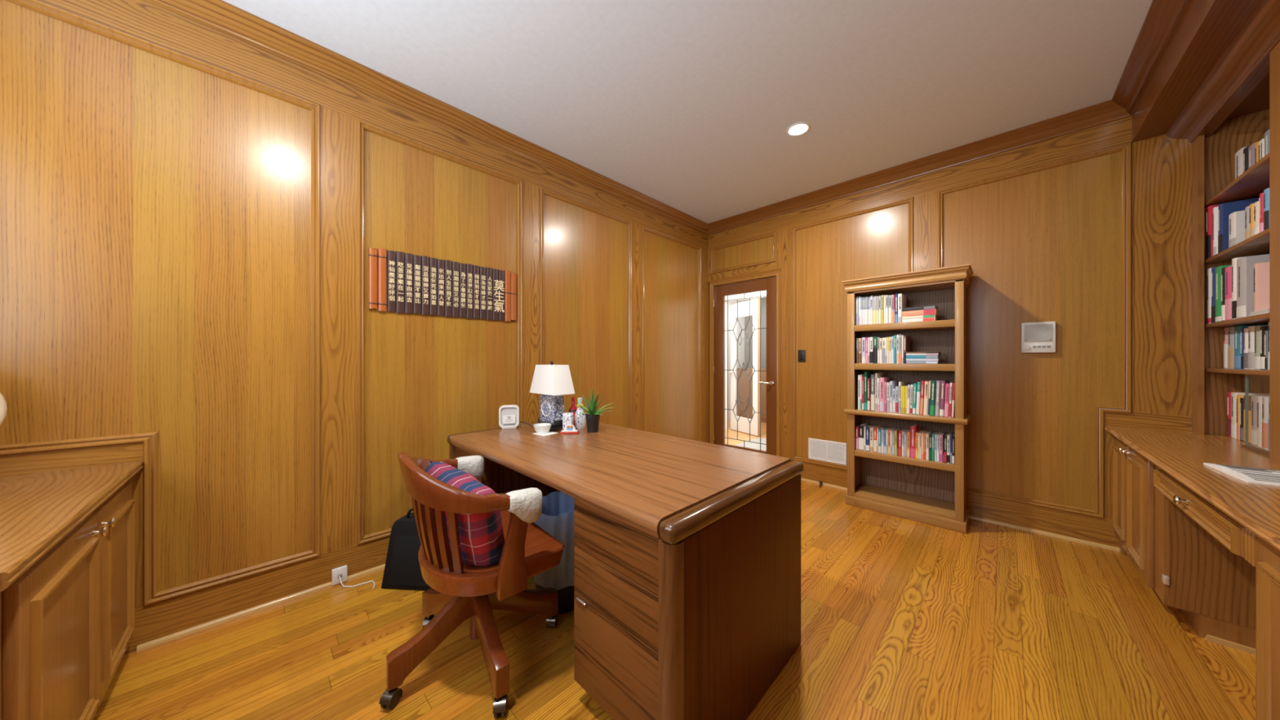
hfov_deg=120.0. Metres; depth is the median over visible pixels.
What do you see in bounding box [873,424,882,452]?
book
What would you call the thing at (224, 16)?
trim
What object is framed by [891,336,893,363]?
book
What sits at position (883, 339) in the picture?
book
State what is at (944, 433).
book
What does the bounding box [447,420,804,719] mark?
desk
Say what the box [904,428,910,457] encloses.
book
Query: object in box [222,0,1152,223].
ceiling
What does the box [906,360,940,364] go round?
book
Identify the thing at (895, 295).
book
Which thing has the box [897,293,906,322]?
book
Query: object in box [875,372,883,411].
book
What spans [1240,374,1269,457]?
sliding glass panel
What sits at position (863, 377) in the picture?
book
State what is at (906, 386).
book
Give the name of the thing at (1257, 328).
book
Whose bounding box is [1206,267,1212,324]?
book
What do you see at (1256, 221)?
book
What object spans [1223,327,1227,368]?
book
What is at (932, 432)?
book
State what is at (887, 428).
book
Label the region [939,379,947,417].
book
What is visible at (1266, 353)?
book
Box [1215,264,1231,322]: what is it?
book
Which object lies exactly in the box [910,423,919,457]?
book
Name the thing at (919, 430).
book
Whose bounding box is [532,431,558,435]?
card
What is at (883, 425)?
book
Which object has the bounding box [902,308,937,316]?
book
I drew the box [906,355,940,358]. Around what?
book
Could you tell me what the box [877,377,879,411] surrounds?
book
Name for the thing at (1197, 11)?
trim
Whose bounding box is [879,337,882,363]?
book
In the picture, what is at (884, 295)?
book
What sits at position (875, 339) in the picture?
book
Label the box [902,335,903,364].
book
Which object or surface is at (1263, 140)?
book
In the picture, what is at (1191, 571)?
base cabinet
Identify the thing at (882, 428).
book
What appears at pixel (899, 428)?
book
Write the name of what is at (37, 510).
countertop
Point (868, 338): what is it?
book
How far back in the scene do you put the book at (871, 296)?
2.90 m
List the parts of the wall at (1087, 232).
rail, panel moulding, panel moulding, rail, panel moulding, rail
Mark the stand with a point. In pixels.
(569, 428)
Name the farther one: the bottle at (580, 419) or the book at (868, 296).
the book at (868, 296)
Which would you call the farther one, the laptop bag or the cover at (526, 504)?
the laptop bag
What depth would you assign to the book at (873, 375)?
2.89 m
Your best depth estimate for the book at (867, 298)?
2.92 m
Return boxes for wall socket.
[331,564,346,585]
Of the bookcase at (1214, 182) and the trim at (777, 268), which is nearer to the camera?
the bookcase at (1214, 182)
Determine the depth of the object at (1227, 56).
1.62 m
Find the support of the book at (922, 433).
on the bookcase at (933, 493)
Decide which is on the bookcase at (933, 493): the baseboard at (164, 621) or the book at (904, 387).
the book at (904, 387)
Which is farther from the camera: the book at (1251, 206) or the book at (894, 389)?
the book at (894, 389)
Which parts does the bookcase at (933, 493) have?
panel, shelf, shelf, shelf, shelf, shelf, cornice, panel, panel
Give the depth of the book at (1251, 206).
1.68 m
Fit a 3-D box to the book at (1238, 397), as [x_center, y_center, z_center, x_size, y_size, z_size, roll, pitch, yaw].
[3.111,0.292,1.812,0.201,0.225,0.041,0,0,45]
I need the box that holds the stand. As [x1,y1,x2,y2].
[560,423,579,433]
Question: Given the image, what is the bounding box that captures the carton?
[562,412,573,430]
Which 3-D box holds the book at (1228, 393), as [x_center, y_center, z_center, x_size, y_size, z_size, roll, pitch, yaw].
[3.186,0.287,1.887,0.201,0.235,0.037,0,0,45]
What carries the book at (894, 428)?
on the bookcase at (933, 493)
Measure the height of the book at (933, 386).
0.252 m
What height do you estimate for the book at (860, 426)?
0.197 m
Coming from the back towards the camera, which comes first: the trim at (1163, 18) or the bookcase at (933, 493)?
the bookcase at (933, 493)
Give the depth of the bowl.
2.07 m
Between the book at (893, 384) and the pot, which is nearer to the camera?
the pot
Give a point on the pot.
(592, 419)
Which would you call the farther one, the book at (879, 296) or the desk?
the book at (879, 296)
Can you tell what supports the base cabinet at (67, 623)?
on the floor
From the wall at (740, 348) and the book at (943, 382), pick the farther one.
the wall at (740, 348)
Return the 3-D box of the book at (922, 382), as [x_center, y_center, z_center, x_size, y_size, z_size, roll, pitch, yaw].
[2.101,0.275,2.736,0.026,0.247,0.168,0,0,45]
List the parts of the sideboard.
door, door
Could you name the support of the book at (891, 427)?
on the bookcase at (933, 493)
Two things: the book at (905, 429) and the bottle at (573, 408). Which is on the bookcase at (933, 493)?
the book at (905, 429)
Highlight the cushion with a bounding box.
[425,461,505,566]
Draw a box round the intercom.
[1021,321,1055,352]
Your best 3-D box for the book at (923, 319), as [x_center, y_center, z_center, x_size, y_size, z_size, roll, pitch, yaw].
[2.079,-0.291,2.754,0.205,0.026,0.151,0,0,45]
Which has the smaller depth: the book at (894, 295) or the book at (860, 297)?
the book at (894, 295)
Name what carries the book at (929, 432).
on the bookcase at (933, 493)
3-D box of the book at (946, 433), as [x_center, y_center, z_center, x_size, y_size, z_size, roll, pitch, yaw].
[2.192,0.624,2.641,0.013,0.193,0.163,0,0,45]
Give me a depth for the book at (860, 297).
2.95 m
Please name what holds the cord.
on the floor
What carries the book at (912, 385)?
on the bookcase at (933, 493)
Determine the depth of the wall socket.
1.91 m
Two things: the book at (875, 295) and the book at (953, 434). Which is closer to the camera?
the book at (953, 434)
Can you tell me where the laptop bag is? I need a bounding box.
[381,508,431,591]
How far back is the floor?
1.47 m
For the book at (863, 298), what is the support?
on the bookcase at (933, 493)
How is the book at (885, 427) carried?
on the bookcase at (933, 493)
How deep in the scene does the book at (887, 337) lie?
2.82 m
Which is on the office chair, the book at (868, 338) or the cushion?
the cushion
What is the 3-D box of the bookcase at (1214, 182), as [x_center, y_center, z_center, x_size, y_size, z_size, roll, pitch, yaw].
[2.918,-0.453,1.592,0.420,1.715,0.935,0,0,45]
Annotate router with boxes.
[498,404,519,429]
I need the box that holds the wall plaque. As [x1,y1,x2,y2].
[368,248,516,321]
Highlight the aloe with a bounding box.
[577,389,613,432]
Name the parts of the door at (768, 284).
handle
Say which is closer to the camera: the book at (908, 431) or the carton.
the carton
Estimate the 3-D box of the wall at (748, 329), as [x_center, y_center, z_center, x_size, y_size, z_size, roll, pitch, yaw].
[3.206,-0.085,6.740,2.900,2.500,0.100,0,0,45]
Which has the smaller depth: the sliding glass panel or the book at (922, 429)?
the sliding glass panel
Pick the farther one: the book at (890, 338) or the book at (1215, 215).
the book at (890, 338)
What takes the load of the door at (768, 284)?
in the wall at (1087, 232)
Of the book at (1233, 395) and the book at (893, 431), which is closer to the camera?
the book at (1233, 395)
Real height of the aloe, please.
0.254 m
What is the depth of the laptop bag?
1.86 m
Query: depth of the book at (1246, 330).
1.79 m
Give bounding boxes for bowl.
[533,422,551,433]
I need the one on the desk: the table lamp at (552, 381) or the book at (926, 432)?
the table lamp at (552, 381)
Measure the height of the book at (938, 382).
0.253 m
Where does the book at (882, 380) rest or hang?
on the bookcase at (933, 493)
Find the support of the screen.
attached to the intercom
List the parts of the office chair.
leg, leg, crest rail, arm, leg, seat, arm, arm post, leg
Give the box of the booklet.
[1203,462,1279,486]
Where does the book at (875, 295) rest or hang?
on the bookcase at (933, 493)
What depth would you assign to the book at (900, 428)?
2.78 m
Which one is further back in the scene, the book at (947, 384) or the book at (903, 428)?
the book at (903, 428)
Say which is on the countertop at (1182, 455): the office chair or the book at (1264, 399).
the book at (1264, 399)
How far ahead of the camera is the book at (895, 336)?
2.79 m
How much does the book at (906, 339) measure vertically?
0.208 m
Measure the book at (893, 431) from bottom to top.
0.183 m
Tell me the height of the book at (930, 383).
0.249 m
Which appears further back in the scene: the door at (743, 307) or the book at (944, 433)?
the door at (743, 307)
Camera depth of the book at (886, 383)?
2.83 m
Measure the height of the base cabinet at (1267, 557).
0.720 m
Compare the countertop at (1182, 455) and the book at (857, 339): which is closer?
the countertop at (1182, 455)
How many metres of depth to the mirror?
1.21 m
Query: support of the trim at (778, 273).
attached to the wall at (1087, 232)
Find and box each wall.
[0,0,708,608]
[708,115,1191,519]
[724,290,766,430]
[728,300,744,419]
[744,297,766,368]
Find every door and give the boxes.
[713,275,776,455]
[728,297,759,435]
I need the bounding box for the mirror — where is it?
[0,392,7,425]
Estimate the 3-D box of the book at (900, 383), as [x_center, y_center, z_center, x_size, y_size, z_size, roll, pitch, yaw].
[2.013,0.281,2.837,0.014,0.234,0.187,0,0,45]
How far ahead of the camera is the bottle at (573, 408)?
2.25 m
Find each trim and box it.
[150,0,708,235]
[706,267,781,283]
[707,99,1131,235]
[710,271,781,456]
[1111,0,1192,115]
[1132,0,1213,139]
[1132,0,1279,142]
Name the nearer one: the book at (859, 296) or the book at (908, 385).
the book at (908, 385)
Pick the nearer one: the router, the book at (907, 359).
the router
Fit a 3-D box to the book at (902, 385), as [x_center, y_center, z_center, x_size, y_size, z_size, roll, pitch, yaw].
[2.013,0.296,2.818,0.010,0.204,0.153,0,0,45]
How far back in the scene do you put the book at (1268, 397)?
1.66 m
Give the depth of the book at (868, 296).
2.91 m
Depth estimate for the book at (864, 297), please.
2.93 m
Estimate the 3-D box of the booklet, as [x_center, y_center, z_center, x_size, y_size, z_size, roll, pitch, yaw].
[2.173,0.397,1.256,0.210,0.015,0.290,0,0,41]
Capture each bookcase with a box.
[841,263,973,533]
[1191,41,1279,466]
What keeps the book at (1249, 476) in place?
on the booklet
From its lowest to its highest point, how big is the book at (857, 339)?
0.203 m
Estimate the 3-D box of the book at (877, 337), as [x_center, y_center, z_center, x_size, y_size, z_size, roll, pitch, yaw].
[1.907,-0.074,2.926,0.012,0.204,0.167,0,0,45]
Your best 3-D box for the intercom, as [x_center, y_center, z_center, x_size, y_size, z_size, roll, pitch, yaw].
[2.674,-0.152,2.481,0.156,0.204,0.040,0,0,45]
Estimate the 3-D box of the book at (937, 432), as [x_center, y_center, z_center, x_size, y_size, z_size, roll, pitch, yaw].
[2.158,0.625,2.684,0.014,0.190,0.169,0,0,45]
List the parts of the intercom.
button panel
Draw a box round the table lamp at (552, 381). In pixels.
[529,360,574,431]
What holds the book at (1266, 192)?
on the bookcase at (1214, 182)
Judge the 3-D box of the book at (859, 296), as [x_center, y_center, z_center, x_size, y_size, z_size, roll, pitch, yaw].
[1.810,-0.394,3.013,0.009,0.230,0.151,0,0,45]
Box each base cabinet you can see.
[0,481,134,719]
[1113,437,1255,654]
[1255,535,1279,719]
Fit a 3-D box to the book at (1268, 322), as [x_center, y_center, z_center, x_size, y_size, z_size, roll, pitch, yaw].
[2.848,-0.062,1.562,0.201,0.213,0.040,0,0,45]
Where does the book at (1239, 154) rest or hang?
on the bookcase at (1214, 182)
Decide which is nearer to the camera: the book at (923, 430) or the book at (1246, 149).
the book at (1246, 149)
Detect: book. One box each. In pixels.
[855,297,858,324]
[855,425,858,449]
[856,337,858,363]
[857,374,860,409]
[858,296,860,324]
[858,337,862,363]
[858,422,869,450]
[860,297,862,324]
[860,373,864,409]
[862,297,864,324]
[862,337,865,363]
[862,376,864,409]
[863,423,871,450]
[864,297,866,324]
[864,371,873,410]
[865,337,867,363]
[866,297,868,324]
[866,424,873,451]
[867,337,870,363]
[867,377,871,410]
[868,296,870,324]
[870,295,873,324]
[870,337,873,363]
[870,425,875,452]
[871,373,875,410]
[873,296,875,324]
[873,336,882,363]
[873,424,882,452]
[875,295,876,324]
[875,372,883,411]
[876,296,878,324]
[876,425,884,453]
[877,337,880,363]
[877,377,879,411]
[878,295,881,324]
[878,426,884,453]
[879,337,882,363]
[880,376,889,411]
[881,294,884,324]
[881,426,886,453]
[882,337,885,363]
[883,426,890,453]
[884,294,885,323]
[884,381,889,412]
[885,294,888,323]
[885,337,887,363]
[886,426,893,453]
[887,337,888,363]
[887,382,889,412]
[888,294,891,323]
[888,337,891,363]
[888,427,893,454]
[889,380,897,412]
[890,427,896,454]
[891,294,893,323]
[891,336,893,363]
[892,427,898,455]
[893,294,894,323]
[893,335,896,363]
[893,387,895,413]
[894,293,897,323]
[894,427,900,455]
[895,386,898,413]
[896,334,899,363]
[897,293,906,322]
[897,428,901,455]
[898,381,905,413]
[898,427,905,456]
[899,333,905,363]
[901,385,904,413]
[902,305,937,311]
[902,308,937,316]
[902,314,937,319]
[902,317,937,322]
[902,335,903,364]
[902,385,906,413]
[902,428,907,456]
[903,335,910,364]
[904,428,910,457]
[905,385,907,413]
[906,351,941,353]
[906,353,940,355]
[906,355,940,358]
[906,358,940,360]
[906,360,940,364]
[906,383,911,413]
[906,430,910,457]
[910,383,913,413]
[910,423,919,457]
[912,382,917,414]
[915,381,920,414]
[915,429,921,458]
[918,429,922,458]
[919,429,924,459]
[920,380,926,414]
[921,430,925,459]
[923,380,929,415]
[924,431,928,459]
[926,430,932,460]
[928,379,933,415]
[928,431,934,460]
[929,379,936,416]
[931,431,936,461]
[934,379,941,416]
[934,431,939,461]
[937,431,941,462]
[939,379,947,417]
[939,431,945,462]
[942,432,946,462]
[944,382,950,417]
[944,432,948,462]
[946,432,951,463]
[948,382,953,417]
[950,432,954,463]
[951,382,955,417]
[951,433,955,464]
[1205,204,1219,259]
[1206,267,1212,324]
[1211,266,1217,323]
[1212,206,1217,255]
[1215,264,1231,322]
[1217,197,1259,253]
[1221,266,1226,321]
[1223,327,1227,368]
[1224,265,1231,320]
[1227,326,1234,368]
[1227,391,1265,436]
[1228,210,1244,248]
[1231,256,1245,319]
[1231,392,1269,439]
[1234,324,1264,368]
[1235,146,1245,178]
[1235,395,1249,439]
[1236,253,1269,318]
[1239,397,1244,440]
[1240,327,1248,368]
[1243,146,1249,173]
[1243,328,1248,368]
[1243,395,1251,444]
[1244,205,1249,239]
[1248,142,1256,168]
[1248,203,1253,237]
[1248,311,1269,316]
[1248,325,1254,369]
[1249,308,1269,314]
[1250,395,1269,445]
[1253,200,1259,235]
[1253,262,1269,311]
[1253,324,1268,369]
[1254,141,1258,164]
[1257,395,1265,447]
[1258,139,1262,160]
[1258,192,1263,232]
[1260,325,1268,369]
[1261,138,1264,158]
[1262,396,1269,449]
[1263,187,1269,230]
[1264,129,1269,155]
[1264,330,1268,369]
[1267,321,1269,369]
[1267,397,1269,450]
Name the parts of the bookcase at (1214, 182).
panel, shelf, shelf, shelf, shelf, panel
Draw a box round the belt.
[937,353,946,363]
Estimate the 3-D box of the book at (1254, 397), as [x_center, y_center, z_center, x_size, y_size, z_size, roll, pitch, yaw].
[2.995,0.287,1.694,0.201,0.235,0.061,0,0,45]
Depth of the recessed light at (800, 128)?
2.47 m
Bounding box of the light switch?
[798,350,805,361]
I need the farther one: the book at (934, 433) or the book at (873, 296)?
the book at (873, 296)
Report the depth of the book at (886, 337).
2.83 m
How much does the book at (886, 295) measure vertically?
0.218 m
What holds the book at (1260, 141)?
on the bookcase at (1214, 182)
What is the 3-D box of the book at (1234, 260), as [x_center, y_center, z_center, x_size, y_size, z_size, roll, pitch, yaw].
[2.929,-0.342,1.713,0.201,0.293,0.045,0,0,45]
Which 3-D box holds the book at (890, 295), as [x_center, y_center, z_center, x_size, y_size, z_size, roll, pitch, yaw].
[1.970,-0.387,2.883,0.018,0.217,0.188,0,0,45]
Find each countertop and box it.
[0,460,143,591]
[1103,425,1279,566]
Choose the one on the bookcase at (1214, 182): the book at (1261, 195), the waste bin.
the book at (1261, 195)
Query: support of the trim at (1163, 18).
attached to the wall at (1087, 232)
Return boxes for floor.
[93,418,1255,719]
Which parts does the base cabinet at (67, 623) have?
door, door moulding, knob, knob, door, door moulding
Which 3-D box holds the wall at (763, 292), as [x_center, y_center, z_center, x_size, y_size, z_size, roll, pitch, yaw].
[2.040,-0.085,5.558,2.900,2.500,0.100,0,0,45]
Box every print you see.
[1215,463,1279,475]
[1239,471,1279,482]
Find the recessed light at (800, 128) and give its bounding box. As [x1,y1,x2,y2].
[786,121,810,136]
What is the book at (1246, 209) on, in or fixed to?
on the bookcase at (1214, 182)
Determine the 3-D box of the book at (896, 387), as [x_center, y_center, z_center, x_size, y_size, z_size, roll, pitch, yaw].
[2.002,0.299,2.852,0.017,0.198,0.200,0,0,45]
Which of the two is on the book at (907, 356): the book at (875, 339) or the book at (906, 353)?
the book at (906, 353)
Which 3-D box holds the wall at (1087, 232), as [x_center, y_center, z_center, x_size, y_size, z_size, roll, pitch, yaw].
[2.177,-0.193,3.058,3.955,2.715,0.132,0,0,45]
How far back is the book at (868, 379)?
2.91 m
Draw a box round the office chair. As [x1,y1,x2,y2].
[378,452,564,718]
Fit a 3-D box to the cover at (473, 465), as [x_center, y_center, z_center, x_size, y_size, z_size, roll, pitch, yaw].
[-0.775,0.497,1.687,0.117,0.118,0.082,0,0,-41]
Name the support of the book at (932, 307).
on the book at (925, 312)
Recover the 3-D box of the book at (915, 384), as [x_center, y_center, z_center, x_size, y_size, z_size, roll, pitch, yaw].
[2.074,0.286,2.771,0.019,0.226,0.179,3,2,45]
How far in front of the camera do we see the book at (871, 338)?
2.90 m
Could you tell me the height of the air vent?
0.198 m
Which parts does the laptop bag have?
handle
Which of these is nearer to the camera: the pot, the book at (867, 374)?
the pot
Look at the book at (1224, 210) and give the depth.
1.90 m
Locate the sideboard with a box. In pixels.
[736,368,766,422]
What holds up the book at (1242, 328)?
on the bookcase at (1214, 182)
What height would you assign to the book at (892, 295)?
0.217 m
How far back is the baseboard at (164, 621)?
1.69 m
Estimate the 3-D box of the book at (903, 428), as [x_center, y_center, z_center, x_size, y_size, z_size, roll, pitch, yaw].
[2.017,0.627,2.839,0.020,0.187,0.201,0,0,45]
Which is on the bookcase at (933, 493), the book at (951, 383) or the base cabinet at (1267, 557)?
the book at (951, 383)
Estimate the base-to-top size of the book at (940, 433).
0.192 m
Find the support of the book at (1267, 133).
on the bookcase at (1214, 182)
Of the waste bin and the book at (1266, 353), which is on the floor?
the waste bin
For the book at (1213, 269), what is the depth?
1.95 m
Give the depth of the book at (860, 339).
2.95 m
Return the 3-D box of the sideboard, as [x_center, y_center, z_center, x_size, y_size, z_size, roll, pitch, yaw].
[2.349,0.665,7.153,1.000,1.000,0.415,0,0,45]
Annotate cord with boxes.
[338,576,375,588]
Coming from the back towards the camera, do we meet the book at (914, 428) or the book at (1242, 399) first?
the book at (914, 428)
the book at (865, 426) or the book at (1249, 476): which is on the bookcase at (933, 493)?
the book at (865, 426)
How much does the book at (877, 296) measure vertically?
0.219 m
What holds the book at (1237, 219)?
on the bookcase at (1214, 182)
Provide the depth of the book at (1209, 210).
1.99 m
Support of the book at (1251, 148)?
on the bookcase at (1214, 182)
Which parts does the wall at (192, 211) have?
rail, panel moulding, rail, panel moulding, panel moulding, panel moulding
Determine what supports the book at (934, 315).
on the book at (923, 319)
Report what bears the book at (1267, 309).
on the book at (1265, 312)
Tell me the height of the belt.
0.072 m
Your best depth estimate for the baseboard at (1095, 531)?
2.51 m
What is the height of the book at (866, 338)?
0.206 m
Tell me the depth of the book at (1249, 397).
1.79 m
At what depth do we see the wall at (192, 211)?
1.74 m
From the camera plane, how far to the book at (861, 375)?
2.95 m
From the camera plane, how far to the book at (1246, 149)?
1.85 m
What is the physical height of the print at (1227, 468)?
0.007 m
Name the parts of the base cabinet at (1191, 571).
door moulding, door, knob, knob, door moulding, door, panel, shoe moulding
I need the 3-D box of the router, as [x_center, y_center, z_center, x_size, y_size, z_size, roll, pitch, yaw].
[-0.797,0.345,2.253,0.116,0.140,0.062,0,0,-17]
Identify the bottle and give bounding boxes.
[568,396,577,426]
[573,397,585,430]
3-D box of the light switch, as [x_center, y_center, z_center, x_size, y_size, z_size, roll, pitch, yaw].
[1.570,-0.040,3.588,0.072,0.116,0.014,0,0,45]
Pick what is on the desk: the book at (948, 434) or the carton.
the carton
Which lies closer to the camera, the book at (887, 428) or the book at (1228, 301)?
the book at (1228, 301)
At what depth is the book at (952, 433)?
2.57 m
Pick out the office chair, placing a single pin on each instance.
(460, 591)
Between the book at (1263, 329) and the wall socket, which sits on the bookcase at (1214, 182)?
the book at (1263, 329)
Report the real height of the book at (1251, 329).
0.205 m
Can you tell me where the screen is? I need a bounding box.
[1023,324,1052,342]
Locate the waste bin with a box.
[533,491,575,613]
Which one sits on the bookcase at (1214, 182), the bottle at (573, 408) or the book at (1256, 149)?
the book at (1256, 149)
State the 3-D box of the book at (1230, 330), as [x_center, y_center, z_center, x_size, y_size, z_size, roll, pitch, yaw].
[3.131,-0.063,1.849,0.201,0.215,0.073,0,0,45]
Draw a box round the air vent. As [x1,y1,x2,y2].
[808,437,846,465]
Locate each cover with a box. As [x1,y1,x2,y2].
[455,455,484,479]
[506,487,542,523]
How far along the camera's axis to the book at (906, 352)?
2.68 m
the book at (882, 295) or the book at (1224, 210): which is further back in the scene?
the book at (882, 295)
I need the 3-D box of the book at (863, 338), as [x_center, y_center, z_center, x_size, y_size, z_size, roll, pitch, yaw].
[1.837,-0.076,2.999,0.025,0.207,0.169,0,0,45]
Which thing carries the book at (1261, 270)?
on the book at (1265, 312)
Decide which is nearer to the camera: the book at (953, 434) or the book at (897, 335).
the book at (953, 434)
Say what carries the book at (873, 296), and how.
on the bookcase at (933, 493)
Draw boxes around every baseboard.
[124,535,390,654]
[791,459,1119,551]
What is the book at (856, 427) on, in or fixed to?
on the bookcase at (933, 493)
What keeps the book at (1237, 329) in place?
on the bookcase at (1214, 182)
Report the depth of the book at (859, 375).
2.96 m
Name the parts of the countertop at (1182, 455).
knob, pencil drawer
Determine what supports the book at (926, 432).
on the bookcase at (933, 493)
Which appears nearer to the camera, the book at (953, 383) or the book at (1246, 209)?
the book at (1246, 209)
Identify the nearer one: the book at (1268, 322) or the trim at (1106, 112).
the book at (1268, 322)
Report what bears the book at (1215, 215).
on the bookcase at (1214, 182)
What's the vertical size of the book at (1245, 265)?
0.279 m
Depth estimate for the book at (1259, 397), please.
1.72 m
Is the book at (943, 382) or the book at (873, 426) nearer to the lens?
the book at (943, 382)
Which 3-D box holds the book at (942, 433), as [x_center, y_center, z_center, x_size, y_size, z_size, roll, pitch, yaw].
[2.176,0.624,2.659,0.018,0.193,0.164,0,0,44]
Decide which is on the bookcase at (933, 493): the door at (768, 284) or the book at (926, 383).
the book at (926, 383)
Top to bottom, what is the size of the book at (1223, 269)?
0.270 m
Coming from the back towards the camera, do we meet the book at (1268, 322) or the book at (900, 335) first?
the book at (900, 335)
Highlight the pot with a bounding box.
[585,413,599,432]
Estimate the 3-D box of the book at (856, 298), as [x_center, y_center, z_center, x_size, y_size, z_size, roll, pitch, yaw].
[1.805,-0.393,3.033,0.023,0.229,0.174,0,0,44]
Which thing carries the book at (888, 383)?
on the bookcase at (933, 493)
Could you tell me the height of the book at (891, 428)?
0.185 m
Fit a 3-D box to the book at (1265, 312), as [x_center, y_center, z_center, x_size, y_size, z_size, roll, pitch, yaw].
[2.731,-0.201,1.506,0.201,0.010,0.260,0,0,45]
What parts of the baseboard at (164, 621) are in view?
shoe moulding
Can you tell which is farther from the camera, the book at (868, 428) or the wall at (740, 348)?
the wall at (740, 348)
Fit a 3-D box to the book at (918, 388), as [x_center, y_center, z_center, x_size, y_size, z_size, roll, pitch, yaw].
[2.086,0.279,2.751,0.020,0.239,0.174,2,2,44]
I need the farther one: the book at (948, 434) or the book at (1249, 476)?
the book at (948, 434)

